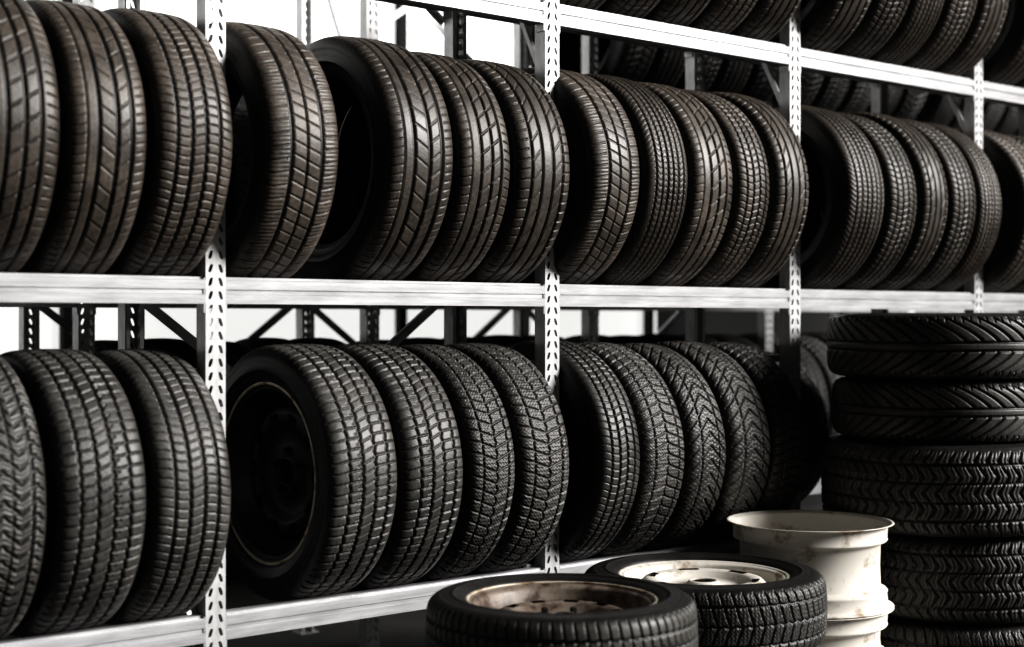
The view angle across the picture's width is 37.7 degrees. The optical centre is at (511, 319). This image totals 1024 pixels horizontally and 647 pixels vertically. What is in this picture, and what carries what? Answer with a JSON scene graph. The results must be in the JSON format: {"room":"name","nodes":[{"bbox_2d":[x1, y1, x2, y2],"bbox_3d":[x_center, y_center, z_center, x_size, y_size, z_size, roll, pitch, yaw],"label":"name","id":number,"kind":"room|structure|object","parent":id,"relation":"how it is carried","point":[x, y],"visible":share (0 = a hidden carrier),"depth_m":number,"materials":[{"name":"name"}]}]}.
{"room":"tire storage warehouse","nodes":[
{"label":"tire storage warehouse","id":0,"kind":"room"},
{"bbox_2d":[0,505,822,646],"bbox_3d":[3.297,1.150,3.850,18.000,0.100,9.700,0,0,-40],"label":"floor","id":1,"kind":"structure","parent":0,"point":[405,629],"depth_m":5.30,"materials":[{"name":"concrete"}]},
{"bbox_2d":[0,0,1017,646],"bbox_3d":[0.544,-0.223,6.103,7.070,2.645,0.466,0,0,-40],"label":"rack","id":2,"kind":"object","parent":1,"relation":"on","point":[370,26],"visible":0.05,"depth_m":5.26,"materials":[{"name":"metal"}]},
{"bbox_2d":[68,340,133,352],"bbox_3d":[-1.228,0.369,4.518,0.178,0.616,0.616,0,0,-41],"label":"tyre","id":3,"kind":"object","parent":2,"relation":"on","point":[100,345],"visible":0.06,"depth_m":4.44,"materials":[{"name":"rubber"}]},
{"bbox_2d":[132,338,211,392],"bbox_3d":[-1.088,0.367,4.635,0.184,0.621,0.620,0,0,-39],"label":"tyre","id":4,"kind":"object","parent":2,"relation":"on","point":[179,347],"visible":0.1,"depth_m":4.53,"materials":[{"name":"rubber"}]},
{"bbox_2d":[209,341,250,366],"bbox_3d":[-0.947,0.372,4.754,0.182,0.611,0.611,0,0,-40],"label":"tyre","id":5,"kind":"object","parent":2,"relation":"on","point":[235,351],"visible":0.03,"depth_m":4.66,"materials":[{"name":"rubber"}]},
{"bbox_2d":[229,103,250,217],"bbox_3d":[-0.950,-0.384,4.751,0.182,0.617,0.620,0,0,-41],"label":"tyre","id":6,"kind":"object","parent":2,"relation":"on","point":[241,150],"visible":0.08,"depth_m":4.50,"materials":[{"name":"rubber"}]},
{"bbox_2d":[236,338,295,350],"bbox_3d":[-0.804,0.367,4.873,0.183,0.620,0.620,0,0,-39],"label":"tyre","id":7,"kind":"object","parent":2,"relation":"on","point":[251,343],"visible":0.07,"depth_m":4.80,"materials":[{"name":"rubber"}]},
{"bbox_2d":[291,338,344,346],"bbox_3d":[-0.662,0.368,4.993,0.186,0.618,0.618,0,0,-39],"label":"tyre","id":8,"kind":"object","parent":2,"relation":"on","point":[323,341],"visible":0.06,"depth_m":4.93,"materials":[{"name":"rubber"}]},
{"bbox_2d":[350,340,406,345],"bbox_3d":[-0.462,0.372,5.160,0.178,0.609,0.609,0,0,-41],"label":"tyre","id":9,"kind":"object","parent":2,"relation":"on","point":[380,341],"visible":0.02,"depth_m":5.12,"materials":[{"name":"rubber"}]},
{"bbox_2d":[402,337,443,345],"bbox_3d":[-0.322,0.369,5.277,0.182,0.616,0.616,0,0,-40],"label":"tyre","id":10,"kind":"object","parent":2,"relation":"on","point":[418,340],"visible":0.06,"depth_m":5.21,"materials":[{"name":"rubber"}]},
{"bbox_2d":[441,337,493,343],"bbox_3d":[-0.182,0.369,5.395,0.180,0.617,0.617,0,0,-39],"label":"tyre","id":11,"kind":"object","parent":2,"relation":"on","point":[469,339],"visible":0.02,"depth_m":5.34,"materials":[{"name":"rubber"}]},
{"bbox_2d":[477,335,529,346],"bbox_3d":[-0.042,0.366,5.513,0.185,0.622,0.622,0,0,-39],"label":"tyre","id":12,"kind":"object","parent":2,"relation":"on","point":[505,340],"visible":0.09,"depth_m":5.43,"materials":[{"name":"rubber"}]},
{"bbox_2d":[521,335,570,341],"bbox_3d":[0.101,0.366,5.633,0.185,0.621,0.620,0,0,-39],"label":"tyre","id":13,"kind":"object","parent":2,"relation":"on","point":[530,337],"visible":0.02,"depth_m":5.58,"materials":[{"name":"rubber"}]},
{"bbox_2d":[530,26,656,81],"bbox_3d":[0.307,-1.137,5.806,0.186,0.627,0.627,0,0,-41],"label":"tyre","id":14,"kind":"object","parent":2,"relation":"on","point":[630,61],"visible":0.17,"depth_m":5.62,"materials":[{"name":"rubber"}]},
{"bbox_2d":[565,335,624,343],"bbox_3d":[0.305,0.367,5.804,0.181,0.618,0.619,0,0,-41],"label":"tyre","id":15,"kind":"object","parent":2,"relation":"on","point":[602,338],"visible":0.04,"depth_m":5.75,"materials":[{"name":"rubber"}]},
{"bbox_2d":[569,33,684,86],"bbox_3d":[0.447,-1.130,5.923,0.177,0.614,0.614,0,0,-41],"label":"tyre","id":16,"kind":"object","parent":2,"relation":"on","point":[667,66],"visible":0.14,"depth_m":5.73,"materials":[{"name":"rubber"}]},
{"bbox_2d":[611,335,654,343],"bbox_3d":[0.444,0.368,5.921,0.177,0.618,0.618,0,0,-40],"label":"tyre","id":17,"kind":"object","parent":2,"relation":"on","point":[625,338],"visible":0.1,"depth_m":5.84,"materials":[{"name":"rubber"}]},
{"bbox_2d":[637,334,684,342],"bbox_3d":[0.584,0.366,6.038,0.184,0.622,0.622,0,0,-39],"label":"tyre","id":18,"kind":"object","parent":2,"relation":"on","point":[656,337],"visible":0.06,"depth_m":5.96,"materials":[{"name":"rubber"}]},
{"bbox_2d":[603,39,722,91],"bbox_3d":[0.587,-1.136,6.041,0.185,0.625,0.625,0,0,-39],"label":"tyre","id":19,"kind":"object","parent":2,"relation":"on","point":[712,64],"visible":0.07,"depth_m":5.85,"materials":[{"name":"rubber"}]},
{"bbox_2d":[677,335,717,341],"bbox_3d":[0.724,0.368,6.155,0.177,0.614,0.615,0,0,-41],"label":"tyre","id":20,"kind":"object","parent":2,"relation":"on","point":[707,339],"visible":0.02,"depth_m":6.09,"materials":[{"name":"rubber"}]},
{"bbox_2d":[706,58,752,93],"bbox_3d":[0.728,-1.130,6.159,0.181,0.614,0.614,0,0,-41],"label":"tyre","id":21,"kind":"object","parent":2,"relation":"on","point":[732,75],"visible":0.05,"depth_m":5.95,"materials":[{"name":"rubber"}]},
{"bbox_2d":[705,334,762,350],"bbox_3d":[0.863,0.367,6.272,0.180,0.619,0.619,0,0,-40],"label":"tyre","id":22,"kind":"object","parent":2,"relation":"on","point":[720,337],"visible":0.06,"depth_m":6.18,"materials":[{"name":"rubber"}]},
{"bbox_2d":[739,63,778,102],"bbox_3d":[0.869,-1.131,6.277,0.179,0.624,0.624,0,-1,-40],"label":"tyre","id":23,"kind":"object","parent":2,"relation":"on","point":[757,85],"visible":0.11,"depth_m":6.07,"materials":[{"name":"rubber"}]},
{"bbox_2d":[739,333,828,415],"bbox_3d":[1.073,0.366,6.448,0.186,0.623,0.623,0,0,-39],"label":"tyre","id":24,"kind":"object","parent":2,"relation":"on","point":[808,363],"visible":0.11,"depth_m":6.27,"materials":[{"name":"rubber"}]},
{"bbox_2d":[773,71,823,105],"bbox_3d":[1.072,-1.130,6.448,0.184,0.612,0.613,0,0,-41],"label":"tyre","id":25,"kind":"object","parent":2,"relation":"on","point":[810,83],"visible":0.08,"depth_m":6.26,"materials":[{"name":"rubber"}]},
{"bbox_2d":[800,332,827,344],"bbox_3d":[1.355,0.366,6.685,0.183,0.623,0.622,0,0,-41],"label":"tyre","id":26,"kind":"object","parent":2,"relation":"on","point":[821,336],"visible":0.05,"depth_m":6.60,"materials":[{"name":"rubber"}]},
{"bbox_2d":[800,335,843,436],"bbox_3d":[1.214,0.369,6.567,0.181,0.616,0.616,0,0,-39],"label":"tyre","id":27,"kind":"object","parent":2,"relation":"on","point":[815,347],"visible":0.06,"depth_m":6.35,"materials":[{"name":"rubber"}]},
{"bbox_2d":[809,75,850,111],"bbox_3d":[1.212,-1.129,6.565,0.178,0.613,0.613,0,0,-41],"label":"tyre","id":28,"kind":"object","parent":2,"relation":"on","point":[832,90],"visible":0.06,"depth_m":6.36,"materials":[{"name":"rubber"}]},
{"bbox_2d":[834,80,870,112],"bbox_3d":[1.353,-1.136,6.684,0.186,0.626,0.626,0,0,-39],"label":"tyre","id":29,"kind":"object","parent":2,"relation":"on","point":[857,98],"visible":0.09,"depth_m":6.47,"materials":[{"name":"rubber"}]},
{"bbox_2d":[864,86,902,115],"bbox_3d":[1.496,-1.131,6.803,0.182,0.616,0.616,0,0,-40],"label":"tyre","id":30,"kind":"object","parent":2,"relation":"on","point":[894,93],"visible":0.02,"depth_m":6.61,"materials":[{"name":"rubber"}]},
{"bbox_2d":[889,88,927,119],"bbox_3d":[1.636,-1.136,6.921,0.177,0.625,0.625,0,0,-40],"label":"tyre","id":31,"kind":"object","parent":2,"relation":"on","point":[910,102],"visible":0.06,"depth_m":6.71,"materials":[{"name":"rubber"}]},
{"bbox_2d":[915,92,961,125],"bbox_3d":[1.839,-1.135,7.091,0.183,0.623,0.623,0,0,-40],"label":"tyre","id":32,"kind":"object","parent":2,"relation":"on","point":[936,108],"visible":0.08,"depth_m":6.88,"materials":[{"name":"rubber"}]},
{"bbox_2d":[946,98,983,128],"bbox_3d":[1.982,-1.133,7.211,0.183,0.620,0.620,0,0,-40],"label":"tyre","id":33,"kind":"object","parent":2,"relation":"on","point":[953,123],"visible":0.02,"depth_m":7.00,"materials":[{"name":"rubber"}]},
{"bbox_2d":[983,102,1005,130],"bbox_3d":[2.123,-1.131,7.329,0.180,0.617,0.617,0,0,-41],"label":"tyre","id":34,"kind":"object","parent":2,"relation":"on","point":[992,112],"visible":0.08,"depth_m":7.12,"materials":[{"name":"rubber"}]},
{"bbox_2d":[992,105,1017,134],"bbox_3d":[2.263,-1.133,7.447,0.184,0.619,0.619,0,0,-39],"label":"tyre","id":35,"kind":"object","parent":2,"relation":"on","point":[1008,122],"visible":0.06,"depth_m":7.23,"materials":[{"name":"rubber"}]},
{"bbox_2d":[0,0,1023,646],"bbox_3d":[0.345,-0.223,4.474,5.070,2.645,0.466,0,0,-40],"label":"rack","id":36,"kind":"object","parent":1,"relation":"on","point":[548,17],"visible":0.23,"depth_m":3.96,"materials":[{"name":"metal"}]},
{"bbox_2d":[0,356,46,639],"bbox_3d":[-1.169,0.366,3.105,0.203,0.621,0.621,0,0,-39],"label":"tyre","id":37,"kind":"object","parent":36,"relation":"on","point":[23,501],"visible":1,"depth_m":2.92,"materials":[{"name":"grey rubber"}]},
{"bbox_2d":[0,0,59,272],"bbox_3d":[-1.144,-0.384,3.126,0.197,0.619,0.620,0,0,-39],"label":"tyre","id":38,"kind":"object","parent":36,"relation":"on","point":[29,95],"visible":0.98,"depth_m":2.93,"materials":[{"name":"brown rubber"}]},
{"bbox_2d":[0,349,145,637],"bbox_3d":[-1.007,0.370,3.241,0.204,0.614,0.614,0,0,-41],"label":"tyre","id":39,"kind":"object","parent":36,"relation":"on","point":[94,466],"visible":0.72,"depth_m":3.04,"materials":[{"name":"grey rubber"}]},
{"bbox_2d":[17,0,146,274],"bbox_3d":[-0.997,-0.380,3.249,0.184,0.613,0.612,0,0,-39],"label":"tyre","id":40,"kind":"object","parent":36,"relation":"on","point":[102,158],"visible":0.58,"depth_m":3.04,"materials":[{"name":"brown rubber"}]},
{"bbox_2d":[46,349,230,624],"bbox_3d":[-0.851,0.371,3.372,0.195,0.612,0.612,0,0,-39],"label":"tyre","id":41,"kind":"object","parent":36,"relation":"on","point":[183,440],"visible":0.46,"depth_m":3.17,"materials":[{"name":"grey rubber"}]},
{"bbox_2d":[103,8,232,275],"bbox_3d":[-0.849,-0.383,3.373,0.197,0.618,0.618,0,0,-39],"label":"tyre","id":42,"kind":"object","parent":36,"relation":"on","point":[187,173],"visible":0.52,"depth_m":3.16,"materials":[{"name":"brown rubber"}]},
{"bbox_2d":[187,22,337,285],"bbox_3d":[-0.648,-0.385,3.542,0.205,0.621,0.621,0,0,-41],"label":"tyre","id":43,"kind":"object","parent":36,"relation":"on","point":[282,216],"visible":0.52,"depth_m":3.33,"materials":[{"name":"brown rubber"}]},
{"bbox_2d":[226,343,396,601],"bbox_3d":[-0.523,0.367,3.647,0.200,0.620,0.620,0,0,-40],"label":"wheel","id":44,"kind":"object","parent":36,"relation":"on","point":[333,401],"visible":0.96,"depth_m":3.51,"materials":[{"name":"grey rubber"}]},
{"bbox_2d":[281,343,462,591],"bbox_3d":[-0.370,0.368,3.775,0.194,0.618,0.618,0,0,-39],"label":"tyre","id":45,"kind":"object","parent":36,"relation":"on","point":[418,408],"visible":0.52,"depth_m":3.57,"materials":[{"name":"grey rubber"}]},
{"bbox_2d":[293,36,452,280],"bbox_3d":[-0.403,-0.388,3.748,0.208,0.627,0.627,0,0,-41],"label":"tyre","id":46,"kind":"object","parent":36,"relation":"on","point":[400,217],"visible":0.63,"depth_m":3.55,"materials":[{"name":"brown rubber"}]},
{"bbox_2d":[334,51,509,281],"bbox_3d":[-0.252,-0.381,3.874,0.180,0.612,0.612,0,0,-39],"label":"tyre","id":47,"kind":"object","parent":36,"relation":"on","point":[474,212],"visible":0.55,"depth_m":3.68,"materials":[{"name":"brown rubber"}]},
{"bbox_2d":[397,344,514,582],"bbox_3d":[-0.234,0.370,3.890,0.155,0.611,0.611,0,0,-41],"label":"tyre","id":48,"kind":"object","parent":36,"relation":"on","point":[484,431],"visible":0.44,"depth_m":3.68,"materials":[{"name":"grey rubber"}]},
{"bbox_2d":[444,343,568,575],"bbox_3d":[-0.103,0.369,3.999,0.180,0.617,0.615,0,0,-41],"label":"tyre","id":49,"kind":"object","parent":36,"relation":"on","point":[533,413],"visible":0.44,"depth_m":3.79,"materials":[{"name":"grey rubber"}]},
{"bbox_2d":[458,59,569,282],"bbox_3d":[-0.106,-0.381,3.997,0.195,0.615,0.615,0,0,-41],"label":"tyre","id":50,"kind":"object","parent":36,"relation":"on","point":[538,189],"visible":0.42,"depth_m":3.79,"materials":[{"name":"brown rubber"}]},
{"bbox_2d":[515,0,605,24],"bbox_3d":[0.102,-1.134,4.172,0.185,0.622,0.622,0,0,-39],"label":"tyre","id":51,"kind":"object","parent":36,"relation":"on","point":[587,4],"visible":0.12,"depth_m":4.07,"materials":[{"name":"brown rubber"}]},
{"bbox_2d":[508,340,639,564],"bbox_3d":[0.094,0.366,4.165,0.161,0.622,0.622,0,0,-41],"label":"tyre","id":52,"kind":"object","parent":36,"relation":"on","point":[600,410],"visible":0.51,"depth_m":3.95,"materials":[{"name":"grey rubber"}]},
{"bbox_2d":[519,67,639,284],"bbox_3d":[0.086,-0.384,4.158,0.192,0.620,0.620,0,0,-39],"label":"tyre","id":53,"kind":"object","parent":36,"relation":"on","point":[597,220],"visible":0.46,"depth_m":3.94,"materials":[{"name":"brown rubber"}]},
{"bbox_2d":[563,0,659,34],"bbox_3d":[0.243,-1.132,4.290,0.177,0.618,0.618,0,0,-41],"label":"tyre","id":54,"kind":"object","parent":36,"relation":"on","point":[640,9],"visible":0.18,"depth_m":4.16,"materials":[{"name":"brown rubber"}]},
{"bbox_2d":[559,342,683,558],"bbox_3d":[0.225,0.370,4.275,0.175,0.616,0.615,0,0,-39],"label":"tyre","id":55,"kind":"object","parent":36,"relation":"on","point":[658,423],"visible":0.46,"depth_m":4.07,"materials":[{"name":"grey rubber"}]},
{"bbox_2d":[563,74,686,285],"bbox_3d":[0.230,-0.385,4.279,0.180,0.623,0.623,0,0,-39],"label":"tyre","id":56,"kind":"object","parent":36,"relation":"on","point":[662,194],"visible":0.37,"depth_m":4.06,"materials":[{"name":"brown rubber"}]},
{"bbox_2d":[564,343,725,552],"bbox_3d":[0.358,0.372,4.386,0.166,0.610,0.610,0,0,-39],"label":"tyre","id":57,"kind":"object","parent":36,"relation":"on","point":[696,405],"visible":0.45,"depth_m":4.18,"materials":[{"name":"grey rubber"}]},
{"bbox_2d":[565,82,732,286],"bbox_3d":[0.370,-0.384,4.396,0.178,0.619,0.619,0,0,-40],"label":"tyre","id":58,"kind":"object","parent":36,"relation":"on","point":[709,169],"visible":0.34,"depth_m":4.18,"materials":[{"name":"brown rubber"}]},
{"bbox_2d":[610,0,709,41],"bbox_3d":[0.381,-1.133,4.405,0.178,0.619,0.619,0,0,-39],"label":"tyre","id":59,"kind":"object","parent":36,"relation":"on","point":[675,12],"visible":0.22,"depth_m":4.27,"materials":[{"name":"brown rubber"}]},
{"bbox_2d":[652,0,757,48],"bbox_3d":[0.519,-1.131,4.521,0.177,0.618,0.617,0,0,-41],"label":"tyre","id":60,"kind":"object","parent":36,"relation":"on","point":[719,16],"visible":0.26,"depth_m":4.37,"materials":[{"name":"brown rubber"}]},
{"bbox_2d":[650,341,769,546],"bbox_3d":[0.496,0.370,4.502,0.188,0.613,0.614,0,0,-39],"label":"tyre","id":61,"kind":"object","parent":36,"relation":"on","point":[738,400],"visible":0.43,"depth_m":4.29,"materials":[{"name":"grey rubber"}]},
{"bbox_2d":[680,89,769,286],"bbox_3d":[0.501,-0.382,4.507,0.155,0.614,0.614,0,0,-40],"label":"tyre","id":62,"kind":"object","parent":36,"relation":"on","point":[744,226],"visible":0.38,"depth_m":4.29,"materials":[{"name":"brown rubber"}]},
{"bbox_2d":[693,0,800,55],"bbox_3d":[0.657,-1.129,4.637,0.177,0.612,0.612,0,0,-41],"label":"tyre","id":63,"kind":"object","parent":36,"relation":"on","point":[766,18],"visible":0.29,"depth_m":4.48,"materials":[{"name":"brown rubber"}]},
{"bbox_2d":[702,341,807,540],"bbox_3d":[0.634,0.372,4.618,0.167,0.609,0.610,0,0,-39],"label":"tyre","id":64,"kind":"object","parent":36,"relation":"on","point":[782,405],"visible":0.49,"depth_m":4.40,"materials":[{"name":"grey rubber"}]},
{"bbox_2d":[707,92,808,287],"bbox_3d":[0.629,-0.386,4.613,0.170,0.623,0.623,0,0,-41],"label":"tyre","id":65,"kind":"object","parent":36,"relation":"on","point":[788,199],"visible":0.28,"depth_m":4.40,"materials":[{"name":"brown rubber"}]},
{"bbox_2d":[760,351,829,501],"bbox_3d":[0.796,0.372,4.963,0.186,0.540,0.540,0,0,-39],"label":"tyre","id":66,"kind":"object","parent":36,"relation":"on","point":[811,399],"visible":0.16,"depth_m":4.78,"materials":[{"name":"grey rubber"}]},
{"bbox_2d":[759,0,870,65],"bbox_3d":[0.887,-1.133,4.831,0.194,0.620,0.620,0,0,-40],"label":"tyre","id":67,"kind":"object","parent":36,"relation":"on","point":[825,25],"visible":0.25,"depth_m":4.65,"materials":[{"name":"brown rubber"}]},
{"bbox_2d":[757,105,883,289],"bbox_3d":[0.903,-0.383,4.843,0.206,0.618,0.618,0,0,-39],"label":"tyre","id":68,"kind":"object","parent":36,"relation":"on","point":[848,231],"visible":0.41,"depth_m":4.63,"materials":[{"name":"brown rubber"}]},
{"bbox_2d":[801,0,909,71],"bbox_3d":[1.034,-1.136,4.953,0.182,0.626,0.626,0,0,-39],"label":"tyre","id":69,"kind":"object","parent":36,"relation":"on","point":[881,19],"visible":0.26,"depth_m":4.77,"materials":[{"name":"brown rubber"}]},
{"bbox_2d":[800,112,916,289],"bbox_3d":[1.047,-0.380,4.965,0.167,0.612,0.612,0,0,-41],"label":"tyre","id":70,"kind":"object","parent":36,"relation":"on","point":[900,196],"visible":0.32,"depth_m":4.75,"materials":[{"name":"brown rubber"}]},
{"bbox_2d":[800,0,943,77],"bbox_3d":[1.174,-1.130,5.071,0.176,0.614,0.614,0,0,-40],"label":"tyre","id":71,"kind":"object","parent":36,"relation":"on","point":[920,17],"visible":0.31,"depth_m":4.89,"materials":[{"name":"brown rubber"}]},
{"bbox_2d":[800,112,947,290],"bbox_3d":[1.174,-0.387,5.071,0.157,0.625,0.625,0,0,-41],"label":"tyre","id":72,"kind":"object","parent":36,"relation":"on","point":[930,181],"visible":0.39,"depth_m":4.87,"materials":[{"name":"brown rubber"}]},
{"bbox_2d":[822,118,975,291],"bbox_3d":[1.298,-0.385,5.175,0.162,0.621,0.621,0,0,-41],"label":"tyre","id":73,"kind":"object","parent":36,"relation":"on","point":[961,212],"visible":0.38,"depth_m":4.96,"materials":[{"name":"brown rubber"}]},
{"bbox_2d":[861,0,976,82],"bbox_3d":[1.312,-1.131,5.186,0.177,0.617,0.617,0,0,-41],"label":"tyre","id":74,"kind":"object","parent":36,"relation":"on","point":[954,20],"visible":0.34,"depth_m":4.99,"materials":[{"name":"brown rubber"}]},
{"bbox_2d":[896,0,1008,87],"bbox_3d":[1.448,-1.136,5.301,0.174,0.625,0.625,0,0,-41],"label":"tyre","id":75,"kind":"object","parent":36,"relation":"on","point":[989,16],"visible":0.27,"depth_m":5.10,"materials":[{"name":"brown rubber"}]},
{"bbox_2d":[922,122,1001,291],"bbox_3d":[1.421,-0.384,5.278,0.153,0.620,0.620,0,0,-39],"label":"tyre","id":76,"kind":"object","parent":36,"relation":"on","point":[988,204],"visible":0.27,"depth_m":5.06,"materials":[{"name":"brown rubber"}]},
{"bbox_2d":[944,0,1023,96],"bbox_3d":[1.688,-1.131,5.502,0.204,0.615,0.615,0,0,-39],"label":"tyre","id":77,"kind":"object","parent":36,"relation":"on","point":[1003,63],"visible":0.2,"depth_m":5.30,"materials":[{"name":"brown rubber"}]},
{"bbox_2d":[952,128,1023,292],"bbox_3d":[1.650,-0.385,5.470,0.202,0.622,0.622,0,0,-41],"label":"tyre","id":78,"kind":"object","parent":36,"relation":"on","point":[1003,269],"visible":0.27,"depth_m":5.25,"materials":[{"name":"brown rubber"}]},
{"bbox_2d":[995,2,1008,40],"bbox_3d":[2.120,-1.137,5.865,0.178,0.627,0.627,0,0,-39],"label":"tyre","id":79,"kind":"object","parent":36,"relation":"on","point":[1008,2],"visible":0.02,"depth_m":6.11,"materials":[{"name":"brown rubber"}]},
{"bbox_2d":[984,78,1023,101],"bbox_3d":[1.840,-1.129,5.630,0.187,0.612,0.612,0,0,-39],"label":"tyre","id":80,"kind":"object","parent":36,"relation":"on","point":[1020,84],"visible":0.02,"depth_m":5.49,"materials":[{"name":"brown rubber"}]},
{"bbox_2d":[1003,134,1023,293],"bbox_3d":[1.798,-0.383,5.595,0.177,0.618,0.618,0,0,-39],"label":"tyre","id":81,"kind":"object","parent":36,"relation":"on","point":[1018,288],"visible":0.05,"depth_m":5.46,"materials":[{"name":"brown rubber"}]},
{"bbox_2d":[880,615,1023,646],"bbox_3d":[1.332,0.980,4.517,0.660,0.240,0.660,0,0,-28],"label":"tyre","id":82,"kind":"object","parent":1,"relation":"on","point":[899,632],"visible":0.34,"depth_m":4.23,"materials":[{"name":"grey rubber"}]},
{"bbox_2d":[880,533,1023,623],"bbox_3d":[1.332,0.735,4.517,0.670,0.250,0.670,0,0,26],"label":"tyre","id":83,"kind":"object","parent":82,"relation":"on","point":[933,579],"visible":0.53,"depth_m":4.21,"materials":[{"name":"grey rubber"}]},
{"bbox_2d":[821,434,1023,537],"bbox_3d":[1.287,0.480,4.486,0.710,0.260,0.710,0,0,-26],"label":"tyre","id":84,"kind":"object","parent":83,"relation":"on","point":[955,490],"visible":0.84,"depth_m":4.17,"materials":[{"name":"grey rubber"}]},
{"bbox_2d":[832,376,1023,442],"bbox_3d":[1.281,0.260,4.500,0.630,0.180,0.630,0,0,7],"label":"tyre","id":85,"kind":"object","parent":84,"relation":"on","point":[899,410],"visible":0.94,"depth_m":4.22,"materials":[{"name":"grey rubber"}]},
{"bbox_2d":[827,313,1023,379],"bbox_3d":[1.281,0.075,4.500,0.660,0.190,0.660,0,0,9],"label":"tyre","id":86,"kind":"object","parent":85,"relation":"on","point":[910,346],"visible":1,"depth_m":4.21,"materials":[{"name":"grey rubber"}]},
{"bbox_3d":[0.819,1.025,4.131,0.454,0.148,0.454,0,0,-40],"label":"rim","id":87,"kind":"object","parent":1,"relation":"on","visible":0},
{"bbox_2d":[818,608,893,646],"bbox_3d":[0.819,0.865,4.131,0.454,0.168,0.454,0,0,-40],"label":"rim","id":88,"kind":"object","parent":87,"relation":"on","point":[864,631],"visible":0.26,"depth_m":3.95,"materials":[{"name":"white metal"}]},
{"bbox_2d":[726,510,893,618],"bbox_3d":[0.819,0.665,4.131,0.454,0.228,0.454,0,0,-40],"label":"rim","id":89,"kind":"object","parent":88,"relation":"on","point":[844,547],"visible":0.83,"depth_m":3.97,"materials":[{"name":"white metal"}]},
{"bbox_3d":[0.097,1.014,3.153,0.580,0.172,0.580,0,0,33],"label":"tyre","id":90,"kind":"object","parent":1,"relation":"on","visible":0},
{"bbox_3d":[0.111,0.841,3.152,0.570,0.172,0.570,0,0,-14],"label":"tyre","id":91,"kind":"object","parent":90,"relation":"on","visible":0},
{"bbox_2d":[425,573,697,646],"bbox_3d":[0.103,0.662,3.145,0.570,0.185,0.570,0,0,17],"label":"wheel","id":92,"kind":"object","parent":91,"relation":"on","point":[534,609],"visible":1,"depth_m":3.01,"materials":[{"name":"grey rubber"}]},
{"bbox_3d":[0.472,1.022,3.704,0.580,0.156,0.580,0,0,-13],"label":"tyre","id":93,"kind":"object","parent":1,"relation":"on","visible":0},
{"bbox_3d":[0.472,0.865,3.704,0.580,0.156,0.580,0,0,-38],"label":"tyre","id":94,"kind":"object","parent":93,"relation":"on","visible":0},
{"bbox_2d":[584,552,826,646],"bbox_3d":[0.472,0.700,3.704,0.600,0.175,0.600,0,0,28],"label":"wheel","id":95,"kind":"object","parent":94,"relation":"on","point":[741,600],"visible":0.63,"depth_m":3.50,"materials":[{"name":"grey rubber"}]},
{"bbox_2d":[226,95,950,579],"bbox_3d":[0.173,-0.900,7.573,18.000,4.000,0.100,0,0,-40],"label":"wall","id":96,"kind":"structure","parent":0,"point":[737,323],"depth_m":8.44,"materials":[{"name":"paint"}]},
{"bbox_2d":[59,0,71,348],"bbox_3d":[-1.733,-0.900,5.830,0.040,4.000,0.040,0,0,-40],"label":"trim","id":97,"kind":"structure","parent":96,"relation":"attached to","point":[65,338],"depth_m":5.82,"materials":[{"name":"paint"}]},
{"bbox_2d":[55,0,512,65],"bbox_3d":[-3.151,-1.965,4.689,9.200,1.870,0.035,0,0,-40],"label":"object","id":98,"kind":"structure","parent":96,"relation":"in","point":[487,40],"depth_m":6.71,"materials":[{"name":"white"}]},
{"bbox_2d":[0,303,656,353],"bbox_3d":[-2.960,0.010,4.850,9.700,0.420,0.035,0,0,-40],"label":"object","id":99,"kind":"structure","parent":96,"relation":"in","point":[240,323],"depth_m":6.51,"materials":[{"name":"white paint"}]},
{"bbox_2d":[395,4,406,334],"bbox_3d":[-0.507,-0.900,6.859,0.040,4.000,0.040,0,0,-40],"label":"trim","id":100,"kind":"structure","parent":96,"relation":"attached to","point":[401,22],"depth_m":6.84,"materials":[{"name":"paint"}]},
{"bbox_2d":[643,311,653,333],"bbox_3d":[0.718,-0.900,7.887,0.040,4.000,0.040,0,0,-40],"label":"trim","id":101,"kind":"structure","parent":96,"relation":"attached to","point":[648,316],"depth_m":7.87,"materials":[{"name":"paint"}]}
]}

